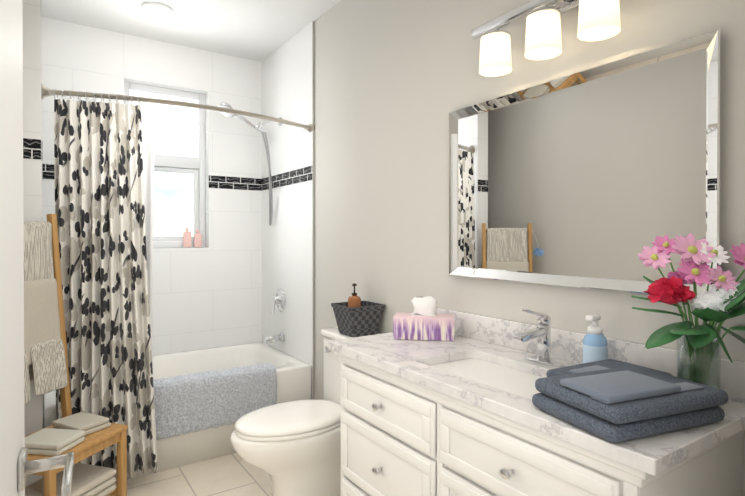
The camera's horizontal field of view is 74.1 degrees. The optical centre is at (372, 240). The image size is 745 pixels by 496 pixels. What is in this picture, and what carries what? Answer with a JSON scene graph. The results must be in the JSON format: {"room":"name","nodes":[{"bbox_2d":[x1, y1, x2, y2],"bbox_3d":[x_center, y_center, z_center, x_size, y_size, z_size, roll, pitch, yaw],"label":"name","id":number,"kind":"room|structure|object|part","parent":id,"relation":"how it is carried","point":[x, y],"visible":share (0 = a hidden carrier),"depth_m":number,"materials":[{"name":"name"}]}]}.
{"room":"bathroom","nodes":[
{"label":"bathroom","id":0,"kind":"room"},
{"bbox_2d":[41,96,41,129],"bbox_3d":[-1.890,-0.076,2.715,0.120,2.680,0.920,0,0,-34],"label":"wall","id":1,"kind":"structure","parent":0,"point":[41,112],"depth_m":2.60,"materials":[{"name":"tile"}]},
{"bbox_2d":[22,0,42,486],"bbox_3d":[-1.633,-0.073,2.330,0.120,2.680,0.006,0,0,-34],"label":"wall","id":2,"kind":"structure","parent":1,"relation":"attached to","point":[32,211],"depth_m":2.34,"materials":[{"name":"white tile"}]},
{"bbox_2d":[23,138,40,159],"bbox_3d":[-1.630,-0.433,2.323,0.116,0.100,0.003,0,0,-34],"label":"band","id":3,"kind":"object","parent":2,"relation":"attached to","point":[31,148],"visible":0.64,"depth_m":2.33,"materials":[{"name":"black tile"}]},
{"bbox_2d":[41,83,314,132],"bbox_3d":[-0.972,-0.731,2.768,1.478,0.076,0.200,0,0,-34],"label":"curtain rod","id":4,"kind":"object","parent":1,"relation":"attached to","point":[46,92],"visible":0.96,"depth_m":2.60,"materials":[{"name":"silver metal"}]},
{"bbox_2d":[54,89,157,477],"bbox_3d":[-1.350,0.216,2.517,0.468,1.928,0.312,0,0,-34],"label":"shower curtain","id":5,"kind":"object","parent":4,"relation":"hanging from","point":[104,170],"visible":0.85,"depth_m":2.45,"materials":[{"name":"white fabric"}]},
{"bbox_2d":[41,16,261,427],"bbox_3d":[-1.666,-0.081,3.514,2.040,2.680,0.160,0,0,-34],"label":"wall","id":6,"kind":"structure","parent":0,"point":[233,218],"depth_m":3.68,"materials":[{"name":"tile"}]},
{"bbox_2d":[42,163,54,179],"bbox_3d":[-1.899,-0.440,3.257,0.470,0.100,0.003,0,0,-34],"label":"wall band","id":7,"kind":"object","parent":6,"relation":"attached to","point":[48,172],"visible":0.14,"depth_m":3.15,"materials":[{"name":"black tile"}]},
{"bbox_2d":[124,82,205,247],"bbox_3d":[-1.534,-0.532,3.647,0.670,1.270,0.100,0,0,-34],"label":"window unit","id":8,"kind":"structure","parent":6,"relation":"in","point":[179,181],"depth_m":3.68,"materials":[{"name":"white plastic"}]},
{"bbox_3d":[-1.754,-0.531,3.503,0.045,1.170,0.075,0,0,-34],"label":"frame","id":9,"kind":"part","parent":8,"relation":"part of","materials":[{"name":"white plastic"}]},
{"bbox_3d":[-1.530,-0.850,3.638,0.480,0.445,0.005,0,0,-34],"label":"pane","id":10,"kind":"part","parent":8,"relation":"part of","materials":[{"name":"glass"}]},
{"bbox_3d":[-1.535,-1.095,3.645,0.480,0.045,0.075,0,0,-34],"label":"frame","id":11,"kind":"part","parent":8,"relation":"part of","materials":[{"name":"white plastic"}]},
{"bbox_3d":[-1.533,-0.012,3.649,0.406,0.035,0.043,0,0,-34],"label":"sash","id":12,"kind":"part","parent":8,"relation":"part of","materials":[{"name":"white plastic"}]},
{"bbox_3d":[-1.530,-0.267,3.642,0.406,0.476,0.005,0,0,-34],"label":"pane","id":13,"kind":"part","parent":8,"relation":"part of","materials":[{"name":"clear glass"}]},
{"bbox_3d":[-1.535,0.030,3.652,0.480,0.045,0.075,0,0,-34],"label":"frame","id":14,"kind":"part","parent":8,"relation":"part of","materials":[{"name":"white plastic"}]},
{"bbox_3d":[-1.533,-0.523,3.645,0.406,0.035,0.043,0,0,-34],"label":"sash","id":15,"kind":"part","parent":8,"relation":"part of","materials":[{"name":"white plastic"}]},
{"bbox_3d":[-1.350,-0.268,3.769,0.035,0.546,0.043,0,0,-34],"label":"sash","id":16,"kind":"part","parent":8,"relation":"part of","materials":[{"name":"white plastic"}]},
{"bbox_3d":[-1.317,-0.533,3.794,0.045,1.170,0.075,0,0,-34],"label":"frame","id":17,"kind":"part","parent":8,"relation":"part of","materials":[{"name":"white plastic"}]},
{"bbox_2d":[183,228,190,247],"bbox_3d":[-1.376,-0.022,3.665,0.058,0.148,0.035,0,0,-34],"label":"bottle","id":18,"kind":"object","parent":6,"relation":"on","point":[186,238],"visible":1,"depth_m":3.65,"materials":[{"name":"pink plastic"}]},
{"bbox_2d":[194,230,201,246],"bbox_3d":[-1.312,-0.015,3.714,0.055,0.133,0.033,0,0,-34],"label":"bottle","id":19,"kind":"object","parent":6,"relation":"on","point":[197,239],"visible":1,"depth_m":3.70,"materials":[{"name":"pink plastic"}]},
{"bbox_2d":[209,175,261,190],"bbox_3d":[-1.056,-0.444,3.821,0.418,0.100,0.003,0,0,-34],"label":"wall band","id":20,"kind":"object","parent":6,"relation":"attached to","point":[233,183],"visible":1,"depth_m":3.82,"materials":[{"name":"black tile"}]},
{"bbox_2d":[43,453,271,495],"bbox_3d":[-0.288,1.323,1.461,2.100,0.100,5.200,0,0,-34],"label":"floor","id":21,"kind":"structure","parent":0,"point":[234,474],"depth_m":2.59,"materials":[{"name":"tile"}]},
{"bbox_2d":[23,214,127,495],"bbox_3d":[-1.370,0.574,2.041,0.449,1.392,0.468,0,0,16],"label":"towel rack","id":22,"kind":"object","parent":21,"relation":"on","point":[82,435],"visible":0.62,"depth_m":2.15,"materials":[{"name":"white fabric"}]},
{"bbox_2d":[24,348,29,404],"bbox_3d":[-1.514,0.566,2.032,0.100,0.246,0.157,0,0,16],"label":"towel","id":23,"kind":"object","parent":22,"relation":"hanging from","point":[26,350],"depth_m":2.09,"materials":[{"name":"beige fabric"}]},
{"bbox_2d":[23,221,53,280],"bbox_3d":[-1.537,0.075,2.127,0.084,0.326,0.311,0,0,16],"label":"towel","id":24,"kind":"object","parent":22,"relation":"hanging from","point":[38,235],"depth_m":2.20,"materials":[{"name":"beige fabric"}]},
{"bbox_2d":[24,278,60,365],"bbox_3d":[-1.514,0.354,2.122,0.104,0.368,0.321,0,0,16],"label":"towel","id":25,"kind":"object","parent":22,"relation":"hanging from","point":[42,296],"depth_m":2.18,"materials":[{"name":"beige fabric"}]},
{"bbox_2d":[28,339,67,395],"bbox_3d":[-1.465,0.555,2.198,0.120,0.227,0.162,0,0,16],"label":"towel","id":26,"kind":"object","parent":22,"relation":"hanging from","point":[47,358],"depth_m":2.18,"materials":[{"name":"beige fabric"}]},
{"bbox_3d":[-1.212,1.058,1.856,0.030,0.425,0.030,0,0,16],"label":"leg","id":27,"kind":"part","parent":22,"relation":"part of","materials":[{"name":"brown wood"}]},
{"bbox_3d":[-1.431,0.572,2.281,0.032,1.396,0.028,-5,-1,16],"label":"rail","id":28,"kind":"part","parent":22,"relation":"part of","materials":[{"name":"brown wood"}]},
{"bbox_3d":[-1.302,0.834,2.063,0.330,0.020,0.390,0,0,16],"label":"seat","id":29,"kind":"part","parent":22,"relation":"part of","materials":[{"name":"brown wood"}]},
{"bbox_3d":[-1.114,1.055,2.192,0.030,0.425,0.030,0,0,16],"label":"leg","id":30,"kind":"part","parent":22,"relation":"part of","materials":[{"name":"brown wood"}]},
{"bbox_2d":[43,342,310,482],"bbox_3d":[-1.243,1.036,3.174,1.452,0.450,0.881,0,0,-34],"label":"bathtub","id":31,"kind":"object","parent":21,"relation":"on","point":[293,375],"visible":0.31,"depth_m":3.15,"materials":[{"name":"white ceramic"}]},
{"bbox_2d":[153,363,276,439],"bbox_3d":[-0.946,0.925,2.921,0.734,0.306,0.216,0,0,-34],"label":"bath mat","id":32,"kind":"object","parent":31,"relation":"on","point":[194,402],"visible":0.9,"depth_m":2.82,"materials":[{"name":"grey fabric"}]},
{"bbox_2d":[230,328,378,495],"bbox_3d":[-0.307,0.875,2.407,0.770,0.782,0.448,0,0,-34],"label":"toilet","id":33,"kind":"object","parent":21,"relation":"on","point":[291,448],"visible":0.6,"depth_m":2.26,"materials":[{"name":"white ceramic"}]},
{"bbox_3d":[-0.346,1.071,2.383,0.676,0.391,0.380,0,0,-34],"label":"bowl","id":34,"kind":"part","parent":33,"relation":"part of","materials":[{"name":"white ceramic"}]},
{"bbox_3d":[-0.382,0.864,2.357,0.544,0.020,0.384,0,0,-34],"label":"seat","id":35,"kind":"part","parent":33,"relation":"part of","materials":[{"name":"white ceramic"}]},
{"bbox_3d":[-0.382,0.837,2.357,0.544,0.030,0.384,0,0,-34],"label":"lid","id":36,"kind":"part","parent":33,"relation":"part of","materials":[{"name":"white ceramic"}]},
{"bbox_3d":[-0.071,0.708,2.564,0.201,0.375,0.430,0,0,-34],"label":"tank","id":37,"kind":"part","parent":33,"relation":"part of","materials":[{"name":"white ceramic"}]},
{"bbox_3d":[-0.074,0.501,2.560,0.211,0.036,0.448,0,0,-34],"label":"tank lid","id":38,"kind":"part","parent":33,"relation":"part of","materials":[{"name":"white ceramic"}]},
{"bbox_2d":[331,283,385,336],"bbox_3d":[-0.074,0.352,2.547,0.214,0.259,0.214,0,0,-34],"label":"basket","id":39,"kind":"object","parent":33,"relation":"on","point":[355,316],"visible":1,"depth_m":2.49,"materials":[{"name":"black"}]},
{"bbox_2d":[348,283,360,307],"bbox_3d":[-0.094,0.330,2.558,0.072,0.214,0.058,0,0,-34],"label":"bottle","id":40,"kind":"object","parent":39,"relation":"on","point":[354,300],"depth_m":2.54,"materials":[{"name":"brown plastic"}]},
{"bbox_2d":[328,347,744,495],"bbox_3d":[0.385,0.852,1.577,0.544,0.840,1.204,0,0,-34],"label":"bathroom vanity","id":41,"kind":"object","parent":21,"relation":"on","point":[461,414],"depth_m":1.34,"materials":[{"name":"white paint"}]},
{"bbox_3d":[-0.106,0.775,1.875,0.006,0.162,0.034,0,0,-34],"label":"drawer","id":42,"kind":"part","parent":41,"relation":"part of","materials":[{"name":"white paint"}]},
{"bbox_3d":[-0.106,0.560,1.873,0.006,0.076,0.034,0,0,-34],"label":"drawer","id":43,"kind":"part","parent":41,"relation":"part of","materials":[{"name":"white paint"}]},
{"bbox_3d":[0.028,0.936,1.676,0.006,0.034,0.514,0,0,-34],"label":"drawer","id":44,"kind":"part","parent":41,"relation":"part of","materials":[{"name":"white paint"}]},
{"bbox_3d":[0.036,1.032,1.683,0.014,0.242,0.530,0,0,-34],"label":"drawer","id":45,"kind":"part","parent":41,"relation":"part of","materials":[{"name":"white paint"}]},
{"bbox_3d":[0.028,0.874,1.676,0.006,0.034,0.514,0,0,-34],"label":"drawer","id":46,"kind":"part","parent":41,"relation":"part of","materials":[{"name":"white paint"}]},
{"bbox_3d":[0.010,0.776,1.663,0.017,0.026,0.036,0,0,-34],"label":"knob","id":47,"kind":"part","parent":41,"relation":"part of","materials":[{"name":"silver metal"}]},
{"bbox_3d":[0.010,0.561,1.662,0.017,0.026,0.036,0,0,-34],"label":"knob","id":48,"kind":"part","parent":41,"relation":"part of","materials":[{"name":"silver metal"}]},
{"bbox_3d":[0.028,0.678,1.675,0.006,0.034,0.514,0,0,-34],"label":"drawer","id":49,"kind":"part","parent":41,"relation":"part of","materials":[{"name":"white paint"}]},
{"bbox_3d":[0.028,0.506,1.673,0.006,0.034,0.514,0,0,-34],"label":"drawer","id":50,"kind":"part","parent":41,"relation":"part of","materials":[{"name":"white paint"}]},
{"bbox_3d":[0.028,0.616,1.674,0.006,0.034,0.514,0,0,-34],"label":"drawer","id":51,"kind":"part","parent":41,"relation":"part of","materials":[{"name":"white paint"}]},
{"bbox_3d":[0.036,0.776,1.681,0.014,0.246,0.530,0,0,-34],"label":"drawer","id":52,"kind":"part","parent":41,"relation":"part of","materials":[{"name":"white paint"}]},
{"bbox_3d":[0.036,0.561,1.679,0.014,0.160,0.530,0,0,-34],"label":"drawer","id":53,"kind":"part","parent":41,"relation":"part of","materials":[{"name":"white paint"}]},
{"bbox_3d":[0.161,0.778,1.476,0.006,0.162,0.034,0,0,-34],"label":"drawer","id":54,"kind":"part","parent":41,"relation":"part of","materials":[{"name":"white paint"}]},
{"bbox_3d":[0.161,0.563,1.474,0.006,0.076,0.034,0,0,-34],"label":"drawer","id":55,"kind":"part","parent":41,"relation":"part of","materials":[{"name":"white paint"}]},
{"bbox_3d":[0.207,0.778,1.408,0.006,0.162,0.034,0,0,-34],"label":"drawer","id":56,"kind":"part","parent":41,"relation":"part of","materials":[{"name":"white paint"}]},
{"bbox_3d":[0.207,0.563,1.406,0.006,0.076,0.034,0,0,-34],"label":"drawer","id":57,"kind":"part","parent":41,"relation":"part of","materials":[{"name":"white paint"}]},
{"bbox_3d":[0.340,0.681,1.207,0.006,0.034,0.514,0,0,-34],"label":"drawer","id":58,"kind":"part","parent":41,"relation":"part of","materials":[{"name":"white paint"}]},
{"bbox_3d":[0.348,0.779,1.214,0.014,0.246,0.530,0,0,-34],"label":"drawer","id":59,"kind":"part","parent":41,"relation":"part of","materials":[{"name":"white paint"}]},
{"bbox_3d":[0.340,0.619,1.207,0.006,0.034,0.514,0,0,-34],"label":"drawer","id":60,"kind":"part","parent":41,"relation":"part of","materials":[{"name":"white paint"}]},
{"bbox_3d":[0.398,0.443,1.582,0.513,0.022,1.204,0,0,-34],"label":"crown","id":61,"kind":"part","parent":41,"relation":"part of","materials":[{"name":"white paint"}]},
{"bbox_3d":[0.322,0.565,1.195,0.017,0.026,0.036,0,0,-34],"label":"knob","id":62,"kind":"part","parent":41,"relation":"part of","materials":[{"name":"silver metal"}]},
{"bbox_3d":[0.340,0.509,1.206,0.006,0.034,0.514,0,0,-34],"label":"drawer","id":63,"kind":"part","parent":41,"relation":"part of","materials":[{"name":"white paint"}]},
{"bbox_3d":[0.348,0.564,1.212,0.014,0.160,0.530,0,0,-34],"label":"drawer","id":64,"kind":"part","parent":41,"relation":"part of","materials":[{"name":"white paint"}]},
{"bbox_2d":[328,332,744,478],"bbox_3d":[0.390,0.417,1.586,0.523,0.030,1.265,0,0,-34],"label":"countertop","id":65,"kind":"structure","parent":41,"relation":"on","point":[662,453],"depth_m":1.29,"materials":[{"name":"white stone"}]},
{"bbox_2d":[393,295,453,340],"bbox_3d":[0.212,0.312,2.028,0.244,0.171,0.124,0,0,8],"label":"tissue box","id":66,"kind":"object","parent":65,"relation":"on","point":[424,320],"visible":1,"depth_m":1.98,"materials":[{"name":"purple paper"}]},
{"bbox_2d":[432,355,546,396],"bbox_3d":[0.398,0.497,1.517,0.320,0.152,0.570,0,0,-34],"label":"sink","id":67,"kind":"object","parent":65,"relation":"in","point":[508,375],"depth_m":1.62,"materials":[{"name":"white ceramic"}]},
{"bbox_2d":[512,309,571,366],"bbox_3d":[0.519,0.310,1.597,0.158,0.183,0.156,0,0,-34],"label":"faucet","id":68,"kind":"object","parent":65,"relation":"on","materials":[{"name":"silver metal"}]},
{"bbox_2d":[583,314,607,362],"bbox_3d":[0.678,0.313,1.504,0.069,0.176,0.069,0,0,-34],"label":"soap dispenser","id":69,"kind":"object","parent":65,"relation":"on","point":[595,346],"visible":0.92,"depth_m":1.48,"materials":[{"name":"blue plastic"}]},
{"bbox_3d":[0.678,0.251,1.504,0.016,0.016,0.016,0,0,-34],"label":"stem","id":70,"kind":"part","parent":69,"relation":"part of","materials":[{"name":"white plastic"}]},
{"bbox_2d":[532,366,728,442],"bbox_3d":[0.587,0.358,1.143,0.345,0.090,0.254,0,0,-22],"label":"towel stack","id":71,"kind":"object","parent":65,"relation":"on","point":[619,404],"visible":0.98,"depth_m":1.05,"materials":[{"name":"blue"}]},
{"bbox_2d":[631,233,744,406],"bbox_3d":[0.797,0.192,1.191,0.238,0.422,0.254,0,0,-34],"label":"flower vase","id":72,"kind":"object","parent":65,"relation":"on","point":[721,300],"visible":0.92,"depth_m":1.20,"materials":[{"name":"clear glass"}]},
{"bbox_3d":[0.756,0.222,1.244,0.065,0.338,0.064,0,0,-34],"label":"stem","id":73,"kind":"part","parent":72,"relation":"part of","materials":[{"name":"green plant"}]},
{"bbox_3d":[0.776,0.207,1.254,0.041,0.369,0.048,0,0,-34],"label":"stem","id":74,"kind":"part","parent":72,"relation":"part of","materials":[{"name":"green plant"}]},
{"bbox_3d":[0.778,0.266,1.231,0.105,0.251,0.026,0,0,-34],"label":"stem","id":75,"kind":"part","parent":72,"relation":"part of","materials":[{"name":"green plant"}]},
{"bbox_3d":[0.790,0.278,1.236,0.022,0.221,0.032,0,0,-34],"label":"stem","id":76,"kind":"part","parent":72,"relation":"part of","materials":[{"name":"green plant"}]},
{"bbox_3d":[0.793,0.288,1.224,0.049,0.201,0.031,0,0,-34],"label":"stem","id":77,"kind":"part","parent":72,"relation":"part of","materials":[{"name":"green plant"}]},
{"bbox_3d":[0.806,0.275,1.244,0.023,0.225,0.016,0,0,-34],"label":"stem","id":78,"kind":"part","parent":72,"relation":"part of","materials":[{"name":"green plant"}]},
{"bbox_3d":[0.792,0.249,1.231,0.020,0.284,0.044,0,0,-34],"label":"stem","id":79,"kind":"part","parent":72,"relation":"part of","materials":[{"name":"green plant"}]},
{"bbox_3d":[0.814,0.213,1.239,0.039,0.357,0.014,0,0,-34],"label":"stem","id":80,"kind":"part","parent":72,"relation":"part of","materials":[{"name":"green plant"}]},
{"bbox_3d":[0.814,0.310,1.234,0.092,0.185,0.092,0,0,-34],"label":"glass","id":81,"kind":"part","parent":72,"relation":"part of","materials":[{"name":"clear glass"}]},
{"bbox_3d":[0.805,0.239,1.213,0.047,0.304,0.019,0,0,-34],"label":"stem","id":82,"kind":"part","parent":72,"relation":"part of","materials":[{"name":"green plant"}]},
{"bbox_3d":[0.809,0.290,1.200,0.034,0.196,0.044,0,0,-34],"label":"stem","id":83,"kind":"part","parent":72,"relation":"part of","materials":[{"name":"green plant"}]},
{"bbox_3d":[0.824,0.285,1.205,0.010,0.206,0.071,0,0,-34],"label":"stem","id":84,"kind":"part","parent":72,"relation":"part of","materials":[{"name":"green plant"}]},
{"bbox_3d":[0.869,0.249,1.190,0.064,0.285,0.101,0,0,-34],"label":"stem","id":85,"kind":"part","parent":72,"relation":"part of","materials":[{"name":"green plant"}]},
{"bbox_3d":[0.835,0.277,1.212,0.013,0.224,0.063,0,0,-34],"label":"stem","id":86,"kind":"part","parent":72,"relation":"part of","materials":[{"name":"green plant"}]},
{"bbox_3d":[0.834,0.298,1.200,0.026,0.182,0.072,0,0,-34],"label":"stem","id":87,"kind":"part","parent":72,"relation":"part of","materials":[{"name":"green plant"}]},
{"bbox_3d":[0.855,0.224,1.215,0.025,0.334,0.112,0,0,-34],"label":"stem","id":88,"kind":"part","parent":72,"relation":"part of","materials":[{"name":"green"}]},
{"bbox_3d":[0.402,0.465,1.585,0.503,0.023,1.180,0,0,-34],"label":"crown","id":89,"kind":"part","parent":41,"relation":"part of","materials":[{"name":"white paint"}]},
{"bbox_2d":[41,0,339,61],"bbox_3d":[-0.671,-1.461,2.016,2.100,0.100,3.820,0,0,-34],"label":"ceiling","id":90,"kind":"structure","parent":0,"point":[259,30],"depth_m":3.17,"materials":[{"name":"white paint"}]},
{"bbox_2d":[141,2,172,16],"bbox_3d":[-1.316,-1.407,3.017,0.180,0.022,0.180,0,0,-34],"label":"recessed light","id":91,"kind":"object","parent":90,"relation":"in","point":[156,9],"visible":1,"depth_m":2.99,"materials":[{"name":"white plastic"}]},
{"bbox_2d":[314,0,744,495],"bbox_3d":[0.127,-0.075,2.558,0.120,2.680,3.820,0,0,-34],"label":"wall","id":92,"kind":"structure","parent":0,"point":[396,82],"depth_m":2.26,"materials":[{"name":"white paint"}]},
{"bbox_2d":[262,22,311,398],"bbox_3d":[-0.631,-0.082,3.574,0.012,2.680,0.890,0,0,-34],"label":"wall tile","id":93,"kind":"structure","parent":92,"relation":"attached to","point":[287,233],"depth_m":3.50,"materials":[{"name":"white tile"}]},
{"bbox_2d":[218,102,285,345],"bbox_3d":[-0.872,-0.099,3.522,0.444,1.706,0.223,0,0,-34],"label":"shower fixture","id":94,"kind":"object","parent":93,"relation":"attached to","point":[279,299],"depth_m":3.56,"materials":[{"name":"silver metal"}]},
{"bbox_3d":[-0.877,-0.836,3.495,0.262,0.032,0.032,29,-11,-22],"label":"wand handle","id":95,"kind":"part","parent":94,"relation":"part of","materials":[{"name":"silver metal"}]},
{"bbox_3d":[-0.717,0.483,3.584,0.012,0.110,0.030,0,8,-34],"label":"valve lever","id":96,"kind":"part","parent":94,"relation":"part of","materials":[{"name":"silver metal"}]},
{"bbox_3d":[-0.716,0.711,3.564,0.123,0.048,0.048,-3,2,-34],"label":"spout","id":97,"kind":"part","parent":94,"relation":"part of","materials":[{"name":"silver metal"}]},
{"bbox_3d":[-0.695,0.438,3.612,0.056,0.170,0.170,0,0,-34],"label":"valve plate","id":98,"kind":"part","parent":94,"relation":"part of","materials":[{"name":"silver metal"}]},
{"bbox_2d":[262,165,311,190],"bbox_3d":[-0.637,-0.442,3.567,0.003,0.100,0.885,0,0,-34],"label":"wall band","id":99,"kind":"object","parent":93,"relation":"attached to","point":[297,176],"depth_m":3.49,"materials":[{"name":"black tile"}]},
{"bbox_2d":[312,21,314,398],"bbox_3d":[-0.383,-0.079,3.201,0.014,2.680,0.004,0,0,-34],"label":"trim","id":100,"kind":"structure","parent":92,"relation":"attached to","point":[313,297],"depth_m":3.20,"materials":[{"name":"silver metal"}]},
{"bbox_2d":[472,0,620,76],"bbox_3d":[0.563,-0.725,1.619,0.190,0.257,0.700,0,0,-34],"label":"vanity light","id":101,"kind":"object","parent":92,"relation":"attached to","point":[598,20],"visible":1,"depth_m":1.57,"materials":[{"name":"white glass"}]},
{"bbox_3d":[0.434,-0.656,1.743,0.114,0.118,0.114,0,0,-34],"label":"lamp shade","id":102,"kind":"part","parent":101,"relation":"part of","materials":[{"name":"white glass"}]},
{"bbox_3d":[0.462,-0.759,1.761,0.079,0.060,0.012,0,0,-34],"label":"arm","id":103,"kind":"part","parent":101,"relation":"part of"},
{"bbox_3d":[0.545,-0.655,1.577,0.114,0.118,0.114,0,0,-34],"label":"lamp shade","id":104,"kind":"part","parent":101,"relation":"part of","materials":[{"name":"white glass"}]},
{"bbox_3d":[0.573,-0.758,1.595,0.079,0.060,0.012,0,0,-34],"label":"arm","id":105,"kind":"part","parent":101,"relation":"part of"},
{"bbox_3d":[0.651,-0.654,1.419,0.114,0.118,0.114,0,0,-34],"label":"lamp shade","id":106,"kind":"part","parent":101,"relation":"part of","materials":[{"name":"white glass"}]},
{"bbox_2d":[449,29,722,294],"bbox_3d":[0.616,-0.196,1.688,0.030,0.695,1.010,0,0,-34],"label":"mirror","id":107,"kind":"object","parent":92,"relation":"attached to","point":[599,177],"visible":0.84,"depth_m":1.57,"materials":[{"name":"clear glass"}]},
{"bbox_2d":[437,307,744,402],"bbox_3d":[0.599,0.351,1.726,0.019,0.099,1.265,0,0,-34],"label":"backsplash","id":108,"kind":"structure","parent":92,"relation":"attached to","point":[569,344],"depth_m":1.59,"materials":[{"name":"white stone"}]},
{"bbox_3d":[-0.189,0.252,0.123,0.018,2.060,0.127,0,0,-34],"label":"trim","id":109,"kind":"structure","parent":0,"visible":0},
{"bbox_2d":[0,0,24,495],"bbox_3d":[-0.444,0.253,0.521,0.040,2.028,0.810,0,0,-29],"label":"door","id":110,"kind":"structure","parent":109,"relation":"attached to","point":[12,437],"depth_m":0.76,"materials":[{"name":"white paint"}]},
{"bbox_2d":[17,447,73,491],"bbox_3d":[-0.556,0.382,0.844,0.078,0.054,0.054,0,0,-29],"label":"door handle","id":111,"kind":"object","parent":110,"relation":"attached to","point":[21,463],"depth_m":0.83,"materials":[{"name":"silver metal"}]},
{"bbox_3d":[-0.552,0.382,0.846,0.069,0.021,0.021,0,0,-29],"label":"door handle neck","id":112,"kind":"part","parent":111,"relation":"part of","materials":[{"name":"silver metal"}]},
{"bbox_2d":[61,452,73,495],"bbox_3d":[-0.499,0.382,0.810,0.012,0.021,0.136,0,0,-29],"label":"lever","id":113,"kind":"object","parent":111,"relation":"attached to","point":[66,486],"visible":1,"depth_m":0.78,"materials":[{"name":"silver metal"}]}
]}

